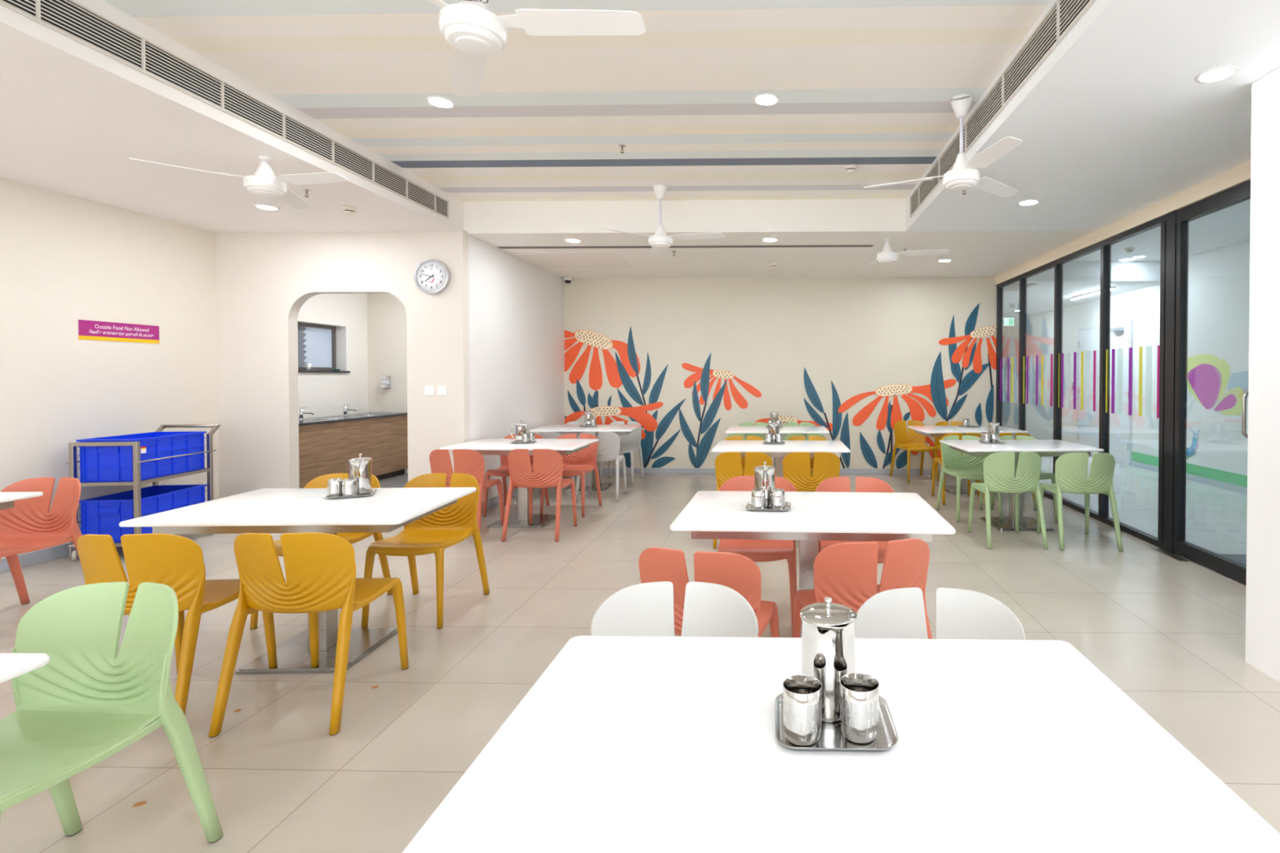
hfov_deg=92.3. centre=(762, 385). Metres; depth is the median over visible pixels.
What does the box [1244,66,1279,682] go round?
wall
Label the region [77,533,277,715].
dining chair
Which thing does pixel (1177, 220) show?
door
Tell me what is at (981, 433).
steel tumbler
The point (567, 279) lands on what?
dome camera
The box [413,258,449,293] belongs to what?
wall clock
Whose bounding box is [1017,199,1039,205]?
recessed light
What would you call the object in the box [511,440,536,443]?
serving tray
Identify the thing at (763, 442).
serving tray
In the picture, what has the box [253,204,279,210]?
recessed light
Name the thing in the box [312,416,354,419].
basin
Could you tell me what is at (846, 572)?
dining chair
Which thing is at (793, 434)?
dining chair
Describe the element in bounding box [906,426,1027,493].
dining table
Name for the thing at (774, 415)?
water jug
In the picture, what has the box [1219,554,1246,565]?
entrance mat
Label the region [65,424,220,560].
trolley
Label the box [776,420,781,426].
steel tumbler
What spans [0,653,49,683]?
dining table
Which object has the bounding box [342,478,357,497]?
steel tumbler
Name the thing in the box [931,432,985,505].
dining chair
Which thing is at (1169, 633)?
floor
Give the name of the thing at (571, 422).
dining chair
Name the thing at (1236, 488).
baseboard
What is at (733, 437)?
dining chair
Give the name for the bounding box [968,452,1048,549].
dining chair
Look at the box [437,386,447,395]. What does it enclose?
light switch
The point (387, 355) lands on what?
wall
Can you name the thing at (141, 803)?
crumb
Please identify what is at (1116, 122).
ceiling
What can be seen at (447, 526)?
dining chair
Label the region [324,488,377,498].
serving tray
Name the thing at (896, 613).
dining chair
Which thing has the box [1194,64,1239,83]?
recessed light
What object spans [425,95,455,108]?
recessed light
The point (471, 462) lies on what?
dining chair
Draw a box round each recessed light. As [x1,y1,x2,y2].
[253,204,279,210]
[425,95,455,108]
[564,238,581,242]
[752,93,779,106]
[762,237,777,241]
[937,258,951,262]
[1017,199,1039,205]
[1131,255,1146,257]
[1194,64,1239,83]
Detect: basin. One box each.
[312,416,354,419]
[355,413,391,415]
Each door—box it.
[1076,320,1133,466]
[1163,180,1250,584]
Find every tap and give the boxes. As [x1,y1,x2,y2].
[298,407,314,420]
[342,404,357,416]
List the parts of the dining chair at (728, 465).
leg, backrest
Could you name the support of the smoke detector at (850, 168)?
attached to the ceiling at (870, 85)
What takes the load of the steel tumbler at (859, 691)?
on the serving tray at (831, 738)
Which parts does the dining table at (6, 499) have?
under frame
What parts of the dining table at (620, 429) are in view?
under frame, plate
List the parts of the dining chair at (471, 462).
backrest, leg, seat, leg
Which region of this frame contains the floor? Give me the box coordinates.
[0,436,1279,852]
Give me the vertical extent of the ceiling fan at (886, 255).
0.240 m
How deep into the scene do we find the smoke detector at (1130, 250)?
7.51 m
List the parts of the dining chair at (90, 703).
leg, seat, backrest, leg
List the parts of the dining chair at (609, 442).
leg, leg, backrest, leg, seat, leg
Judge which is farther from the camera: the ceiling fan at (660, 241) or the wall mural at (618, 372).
the wall mural at (618, 372)
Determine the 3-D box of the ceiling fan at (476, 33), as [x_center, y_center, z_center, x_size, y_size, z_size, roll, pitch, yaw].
[-0.882,-1.463,2.111,0.937,0.555,1.068,0,1,1]
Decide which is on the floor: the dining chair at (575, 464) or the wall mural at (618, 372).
the dining chair at (575, 464)
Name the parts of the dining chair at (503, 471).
leg, leg, seat, backrest, leg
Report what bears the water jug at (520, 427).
on the serving tray at (513, 442)
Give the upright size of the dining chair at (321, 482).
0.773 m
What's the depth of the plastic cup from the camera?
7.52 m
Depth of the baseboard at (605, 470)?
8.57 m
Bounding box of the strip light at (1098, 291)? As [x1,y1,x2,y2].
[1070,286,1115,299]
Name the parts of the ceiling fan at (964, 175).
blade, blade, blade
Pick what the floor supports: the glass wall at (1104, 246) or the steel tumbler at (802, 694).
the glass wall at (1104, 246)
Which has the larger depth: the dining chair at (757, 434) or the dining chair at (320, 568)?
the dining chair at (757, 434)
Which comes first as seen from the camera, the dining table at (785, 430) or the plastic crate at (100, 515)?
the plastic crate at (100, 515)
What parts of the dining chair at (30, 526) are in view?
leg, seat, backrest, leg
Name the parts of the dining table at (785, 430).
under frame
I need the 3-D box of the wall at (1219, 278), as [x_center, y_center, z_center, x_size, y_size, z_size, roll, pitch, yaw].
[5.744,-0.245,8.723,0.100,3.000,14.700,0,1,1]
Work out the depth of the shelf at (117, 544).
4.54 m
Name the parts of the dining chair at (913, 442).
leg, leg, backrest, seat, leg, leg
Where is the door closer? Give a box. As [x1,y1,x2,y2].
[1110,326,1124,332]
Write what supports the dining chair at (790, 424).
on the floor
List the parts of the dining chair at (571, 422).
backrest, leg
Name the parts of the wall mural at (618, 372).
stem, stem, stem, stem, stem, stem, stem, stem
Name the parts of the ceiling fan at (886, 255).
blade, blade, blade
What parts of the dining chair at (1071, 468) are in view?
leg, leg, seat, backrest, leg, leg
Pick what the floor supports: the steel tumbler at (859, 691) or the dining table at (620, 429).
the dining table at (620, 429)
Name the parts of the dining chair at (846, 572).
leg, leg, seat, backrest, leg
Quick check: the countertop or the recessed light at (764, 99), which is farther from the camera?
the countertop
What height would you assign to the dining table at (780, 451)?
0.750 m
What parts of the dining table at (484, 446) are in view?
under frame, plate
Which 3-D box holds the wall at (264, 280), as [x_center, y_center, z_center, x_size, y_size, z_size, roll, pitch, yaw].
[-4.115,-0.105,5.919,2.450,2.800,0.115,0,1,1]
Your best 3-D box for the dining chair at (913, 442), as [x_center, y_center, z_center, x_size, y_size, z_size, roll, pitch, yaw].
[2.051,0.876,8.148,0.482,0.773,0.549,0,1,-12]
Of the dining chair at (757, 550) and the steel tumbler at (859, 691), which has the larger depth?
the dining chair at (757, 550)
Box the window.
[297,322,350,373]
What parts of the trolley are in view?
post, rail, post, post, guard rod, push handle, post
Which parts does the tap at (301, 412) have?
spout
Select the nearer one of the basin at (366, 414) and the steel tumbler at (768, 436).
the steel tumbler at (768, 436)
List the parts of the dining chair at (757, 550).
seat, backrest, leg, leg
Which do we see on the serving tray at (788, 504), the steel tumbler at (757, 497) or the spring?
the steel tumbler at (757, 497)
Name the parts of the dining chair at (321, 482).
leg, seat, backrest, leg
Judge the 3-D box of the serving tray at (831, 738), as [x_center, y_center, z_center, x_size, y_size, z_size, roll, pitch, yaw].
[0.128,0.608,1.092,0.211,0.012,0.181,0,1,1]
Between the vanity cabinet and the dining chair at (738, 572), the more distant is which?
the vanity cabinet
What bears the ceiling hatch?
attached to the ceiling at (1116, 122)
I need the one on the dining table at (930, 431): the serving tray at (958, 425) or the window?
the serving tray at (958, 425)
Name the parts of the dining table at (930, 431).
plate, under frame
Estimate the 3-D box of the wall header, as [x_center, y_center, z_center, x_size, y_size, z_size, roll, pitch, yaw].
[3.246,-1.424,5.660,0.100,0.115,5.600,0,1,1]
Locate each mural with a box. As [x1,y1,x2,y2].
[564,302,996,468]
[1131,354,1248,487]
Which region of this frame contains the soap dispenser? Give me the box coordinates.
[380,375,391,387]
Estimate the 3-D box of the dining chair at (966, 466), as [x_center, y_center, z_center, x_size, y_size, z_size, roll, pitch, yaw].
[2.053,0.907,5.998,0.482,0.773,0.549,0,1,-3]
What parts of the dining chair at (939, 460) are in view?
leg, seat, leg, backrest, leg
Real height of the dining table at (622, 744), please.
0.750 m
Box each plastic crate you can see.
[75,431,206,482]
[79,484,207,542]
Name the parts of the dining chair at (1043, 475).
leg, backrest, leg, seat, leg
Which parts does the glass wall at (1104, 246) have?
head rail, sill rail, glass pane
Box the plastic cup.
[304,363,311,370]
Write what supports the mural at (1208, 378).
attached to the wall at (1219, 278)
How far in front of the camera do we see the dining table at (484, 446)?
5.61 m
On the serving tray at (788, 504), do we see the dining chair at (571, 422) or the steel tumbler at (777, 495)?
the steel tumbler at (777, 495)
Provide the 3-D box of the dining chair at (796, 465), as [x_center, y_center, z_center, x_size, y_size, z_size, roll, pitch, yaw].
[0.402,0.920,5.088,0.482,0.773,0.549,0,1,1]
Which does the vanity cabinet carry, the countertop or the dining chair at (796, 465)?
the countertop
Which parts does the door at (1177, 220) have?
glass, handle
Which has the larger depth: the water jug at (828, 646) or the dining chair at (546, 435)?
the dining chair at (546, 435)
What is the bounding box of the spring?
[1151,547,1188,561]
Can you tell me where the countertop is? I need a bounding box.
[298,413,407,426]
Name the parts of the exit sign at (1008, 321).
sign panel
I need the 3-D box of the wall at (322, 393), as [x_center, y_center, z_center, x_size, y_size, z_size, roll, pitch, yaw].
[-5.788,-0.166,7.388,0.300,2.880,2.780,0,1,1]
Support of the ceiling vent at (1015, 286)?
in the ceiling at (1231, 224)
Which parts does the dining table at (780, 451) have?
under frame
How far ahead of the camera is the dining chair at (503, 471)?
6.31 m
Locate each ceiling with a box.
[0,0,1279,278]
[102,0,1051,201]
[1003,199,1250,319]
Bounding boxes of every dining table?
[0,492,43,510]
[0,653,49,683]
[119,487,476,675]
[402,635,1279,852]
[439,438,598,528]
[528,424,641,491]
[669,490,955,637]
[711,440,850,478]
[724,426,829,475]
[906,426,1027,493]
[939,440,1103,531]
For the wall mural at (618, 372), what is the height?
2.333 m
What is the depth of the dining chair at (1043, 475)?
6.18 m
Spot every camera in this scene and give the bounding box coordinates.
[564,276,572,283]
[1009,299,1014,307]
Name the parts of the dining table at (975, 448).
plate, under frame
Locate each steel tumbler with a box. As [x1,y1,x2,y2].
[327,478,342,497]
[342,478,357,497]
[521,432,529,442]
[528,431,534,442]
[591,418,596,426]
[751,488,765,509]
[765,433,772,443]
[770,488,785,509]
[775,433,782,443]
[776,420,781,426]
[782,674,822,746]
[840,672,879,744]
[962,418,968,426]
[980,431,986,441]
[982,432,990,442]
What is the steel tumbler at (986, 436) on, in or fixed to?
on the serving tray at (999, 442)
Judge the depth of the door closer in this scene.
9.55 m
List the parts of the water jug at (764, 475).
lid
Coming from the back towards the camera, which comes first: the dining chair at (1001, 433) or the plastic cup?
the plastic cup
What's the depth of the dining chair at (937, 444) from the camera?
8.12 m
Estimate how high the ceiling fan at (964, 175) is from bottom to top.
0.555 m
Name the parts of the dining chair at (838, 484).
leg, seat, backrest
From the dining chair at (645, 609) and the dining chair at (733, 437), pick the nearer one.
the dining chair at (645, 609)
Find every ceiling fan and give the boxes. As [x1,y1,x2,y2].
[128,155,347,208]
[426,0,645,96]
[598,183,724,253]
[845,238,948,266]
[863,93,1022,197]
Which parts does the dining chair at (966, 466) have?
leg, leg, backrest, seat, leg, leg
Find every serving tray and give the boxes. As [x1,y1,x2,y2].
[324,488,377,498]
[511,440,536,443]
[745,501,791,511]
[762,440,785,444]
[774,693,897,751]
[958,425,977,426]
[978,440,1004,443]
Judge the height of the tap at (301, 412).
0.150 m
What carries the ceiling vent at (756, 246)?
in the ceiling at (1116, 122)
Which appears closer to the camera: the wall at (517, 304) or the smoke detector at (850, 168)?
the smoke detector at (850, 168)
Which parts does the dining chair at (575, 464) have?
leg, backrest, seat, leg, leg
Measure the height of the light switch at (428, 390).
0.092 m
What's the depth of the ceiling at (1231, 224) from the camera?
8.33 m
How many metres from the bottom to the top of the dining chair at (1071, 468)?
0.773 m
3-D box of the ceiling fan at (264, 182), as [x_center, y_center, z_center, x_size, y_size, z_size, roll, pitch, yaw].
[-3.262,-1.334,3.754,1.068,0.240,0.937,1,1,42]
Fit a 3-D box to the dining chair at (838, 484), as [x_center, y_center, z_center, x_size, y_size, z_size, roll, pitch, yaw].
[0.540,0.944,3.426,0.482,0.773,0.549,0,1,1]
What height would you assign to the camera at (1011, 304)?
0.150 m
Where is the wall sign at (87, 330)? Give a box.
[78,319,159,343]
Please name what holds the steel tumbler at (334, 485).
on the serving tray at (373, 491)
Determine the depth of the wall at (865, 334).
8.54 m
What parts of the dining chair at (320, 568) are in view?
leg, backrest, leg, seat, leg, leg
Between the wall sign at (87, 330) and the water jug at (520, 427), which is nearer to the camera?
the wall sign at (87, 330)
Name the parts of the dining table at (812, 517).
under frame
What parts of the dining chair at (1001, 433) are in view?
leg, backrest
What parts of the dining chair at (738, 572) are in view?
leg, seat, leg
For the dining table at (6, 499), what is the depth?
3.21 m
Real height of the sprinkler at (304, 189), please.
0.053 m
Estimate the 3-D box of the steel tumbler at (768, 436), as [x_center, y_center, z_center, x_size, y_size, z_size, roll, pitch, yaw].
[0.060,0.500,5.648,0.068,0.093,0.068,0,1,1]
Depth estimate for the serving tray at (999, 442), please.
5.66 m
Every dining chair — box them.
[0,477,82,604]
[0,582,223,843]
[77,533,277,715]
[208,532,408,737]
[249,473,392,629]
[361,472,489,629]
[429,448,504,531]
[483,433,549,516]
[501,448,577,542]
[527,431,574,502]
[539,433,601,517]
[564,421,599,477]
[575,431,626,502]
[591,581,758,637]
[599,421,644,484]
[638,546,779,637]
[712,452,772,549]
[717,475,796,637]
[720,435,764,475]
[725,432,765,439]
[737,422,771,457]
[782,422,815,440]
[782,452,839,491]
[783,432,825,440]
[786,435,827,476]
[792,538,932,639]
[815,476,893,564]
[854,587,1025,639]
[889,420,938,482]
[930,421,977,482]
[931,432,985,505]
[936,435,1002,522]
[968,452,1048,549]
[977,432,1034,505]
[990,435,1057,521]
[1036,453,1123,551]
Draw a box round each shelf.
[72,533,177,547]
[80,467,209,486]
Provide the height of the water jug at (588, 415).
0.214 m
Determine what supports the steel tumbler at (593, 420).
on the serving tray
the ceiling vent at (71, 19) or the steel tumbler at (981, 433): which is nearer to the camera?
the ceiling vent at (71, 19)
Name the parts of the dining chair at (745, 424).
backrest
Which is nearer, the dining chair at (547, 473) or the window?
the dining chair at (547, 473)
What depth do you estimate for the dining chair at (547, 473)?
5.11 m
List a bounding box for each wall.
[0,177,218,559]
[215,229,470,498]
[297,293,368,418]
[367,293,408,473]
[468,234,564,502]
[564,276,996,469]
[995,214,1166,549]
[1002,239,1249,484]
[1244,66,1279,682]
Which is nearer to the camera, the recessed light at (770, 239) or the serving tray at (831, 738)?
the serving tray at (831, 738)
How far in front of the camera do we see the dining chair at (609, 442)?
6.71 m
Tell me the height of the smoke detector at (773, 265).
0.052 m
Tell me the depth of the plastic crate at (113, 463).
4.69 m
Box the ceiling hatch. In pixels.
[509,252,631,267]
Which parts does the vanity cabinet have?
cabinet door, cabinet door, cabinet door, cabinet door, cabinet door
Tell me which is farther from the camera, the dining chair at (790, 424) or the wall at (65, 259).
the dining chair at (790, 424)
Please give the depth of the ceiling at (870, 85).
3.55 m
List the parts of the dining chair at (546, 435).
backrest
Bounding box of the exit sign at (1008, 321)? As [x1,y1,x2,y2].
[1003,311,1013,325]
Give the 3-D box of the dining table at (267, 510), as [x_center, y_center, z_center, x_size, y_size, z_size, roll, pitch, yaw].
[-2.209,0.962,3.029,1.200,0.750,0.800,0,1,-2]
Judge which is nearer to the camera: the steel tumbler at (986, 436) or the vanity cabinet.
the steel tumbler at (986, 436)
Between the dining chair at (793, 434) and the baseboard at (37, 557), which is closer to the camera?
the baseboard at (37, 557)
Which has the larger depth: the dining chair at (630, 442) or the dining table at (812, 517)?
the dining chair at (630, 442)
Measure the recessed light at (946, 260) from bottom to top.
0.004 m
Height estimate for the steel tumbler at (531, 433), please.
0.093 m
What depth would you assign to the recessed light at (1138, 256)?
8.04 m
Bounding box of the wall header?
[995,160,1251,284]
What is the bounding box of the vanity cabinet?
[298,414,408,488]
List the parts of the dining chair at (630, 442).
leg, leg, backrest, seat, leg, leg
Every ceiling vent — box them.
[0,0,448,218]
[496,244,873,248]
[909,0,1094,217]
[1003,283,1038,291]
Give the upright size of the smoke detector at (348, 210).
0.052 m
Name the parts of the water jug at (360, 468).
lid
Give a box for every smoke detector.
[341,205,357,214]
[768,262,777,268]
[844,164,857,173]
[1124,247,1135,253]
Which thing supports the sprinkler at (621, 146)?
attached to the ceiling at (870, 85)
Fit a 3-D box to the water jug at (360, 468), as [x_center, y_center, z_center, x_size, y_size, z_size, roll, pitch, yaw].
[-2.160,0.474,3.254,0.107,0.214,0.138,0,1,-7]
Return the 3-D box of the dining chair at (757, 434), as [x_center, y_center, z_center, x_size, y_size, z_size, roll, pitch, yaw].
[-0.171,0.897,6.741,0.482,0.773,0.549,0,1,1]
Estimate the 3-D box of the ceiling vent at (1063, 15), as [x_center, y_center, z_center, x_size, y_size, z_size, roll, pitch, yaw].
[1.288,-1.594,2.009,0.014,0.186,7.136,0,1,1]
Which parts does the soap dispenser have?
dispenser lid, plate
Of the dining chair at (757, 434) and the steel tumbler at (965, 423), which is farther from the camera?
the steel tumbler at (965, 423)
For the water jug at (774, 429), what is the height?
0.214 m
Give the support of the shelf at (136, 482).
attached to the trolley
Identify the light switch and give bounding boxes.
[424,386,434,395]
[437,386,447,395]
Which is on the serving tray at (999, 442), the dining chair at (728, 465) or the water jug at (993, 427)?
the water jug at (993, 427)
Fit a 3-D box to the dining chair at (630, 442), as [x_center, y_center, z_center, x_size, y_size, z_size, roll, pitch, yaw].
[-1.865,0.879,7.974,0.482,0.773,0.549,0,1,1]
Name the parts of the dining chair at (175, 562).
backrest, leg, leg, seat, leg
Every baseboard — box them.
[0,542,75,573]
[481,488,517,511]
[593,467,947,474]
[1032,436,1247,494]
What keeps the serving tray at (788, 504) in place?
on the dining table at (812, 517)
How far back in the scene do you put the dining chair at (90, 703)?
1.71 m
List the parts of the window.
frame, pane, sill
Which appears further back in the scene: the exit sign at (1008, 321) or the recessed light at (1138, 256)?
the exit sign at (1008, 321)
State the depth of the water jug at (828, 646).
1.09 m
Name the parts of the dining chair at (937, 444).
leg, backrest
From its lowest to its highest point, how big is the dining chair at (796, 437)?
0.773 m
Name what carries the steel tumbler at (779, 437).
on the serving tray at (763, 442)
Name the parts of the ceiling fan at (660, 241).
blade, blade, blade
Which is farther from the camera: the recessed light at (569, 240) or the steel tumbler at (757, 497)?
the recessed light at (569, 240)
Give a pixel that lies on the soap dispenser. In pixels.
(385, 380)
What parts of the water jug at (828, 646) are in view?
knob, lid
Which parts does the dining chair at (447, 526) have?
leg, leg, seat, leg, backrest, leg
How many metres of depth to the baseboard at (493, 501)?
6.46 m
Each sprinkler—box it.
[302,188,311,197]
[617,144,626,153]
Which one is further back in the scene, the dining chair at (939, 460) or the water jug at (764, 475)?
the dining chair at (939, 460)
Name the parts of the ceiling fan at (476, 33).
blade, blade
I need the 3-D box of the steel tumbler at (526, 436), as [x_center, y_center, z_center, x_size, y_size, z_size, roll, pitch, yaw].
[-2.237,0.499,5.697,0.068,0.093,0.068,0,1,27]
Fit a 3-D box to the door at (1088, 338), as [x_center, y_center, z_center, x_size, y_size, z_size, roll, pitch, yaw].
[5.680,0.110,10.130,0.091,2.250,1.640,0,1,1]
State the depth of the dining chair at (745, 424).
8.03 m
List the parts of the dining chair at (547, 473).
leg, leg, backrest, seat, leg, leg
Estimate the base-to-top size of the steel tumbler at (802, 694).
0.093 m
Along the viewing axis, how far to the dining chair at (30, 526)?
3.57 m
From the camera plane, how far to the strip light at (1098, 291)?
9.52 m
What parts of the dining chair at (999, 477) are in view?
leg, leg, seat, backrest, leg, leg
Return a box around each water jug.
[348,453,372,494]
[511,420,527,442]
[582,409,593,426]
[753,462,775,506]
[768,420,779,443]
[769,409,778,422]
[800,596,857,722]
[987,419,999,442]
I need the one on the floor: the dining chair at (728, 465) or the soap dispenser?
the dining chair at (728, 465)
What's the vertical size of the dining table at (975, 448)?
0.750 m
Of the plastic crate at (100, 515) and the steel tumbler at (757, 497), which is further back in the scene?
the plastic crate at (100, 515)
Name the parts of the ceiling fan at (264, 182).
blade, blade, blade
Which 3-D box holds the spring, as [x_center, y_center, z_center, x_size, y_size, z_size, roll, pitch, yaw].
[3.148,1.310,4.671,0.070,0.006,0.340,0,1,1]

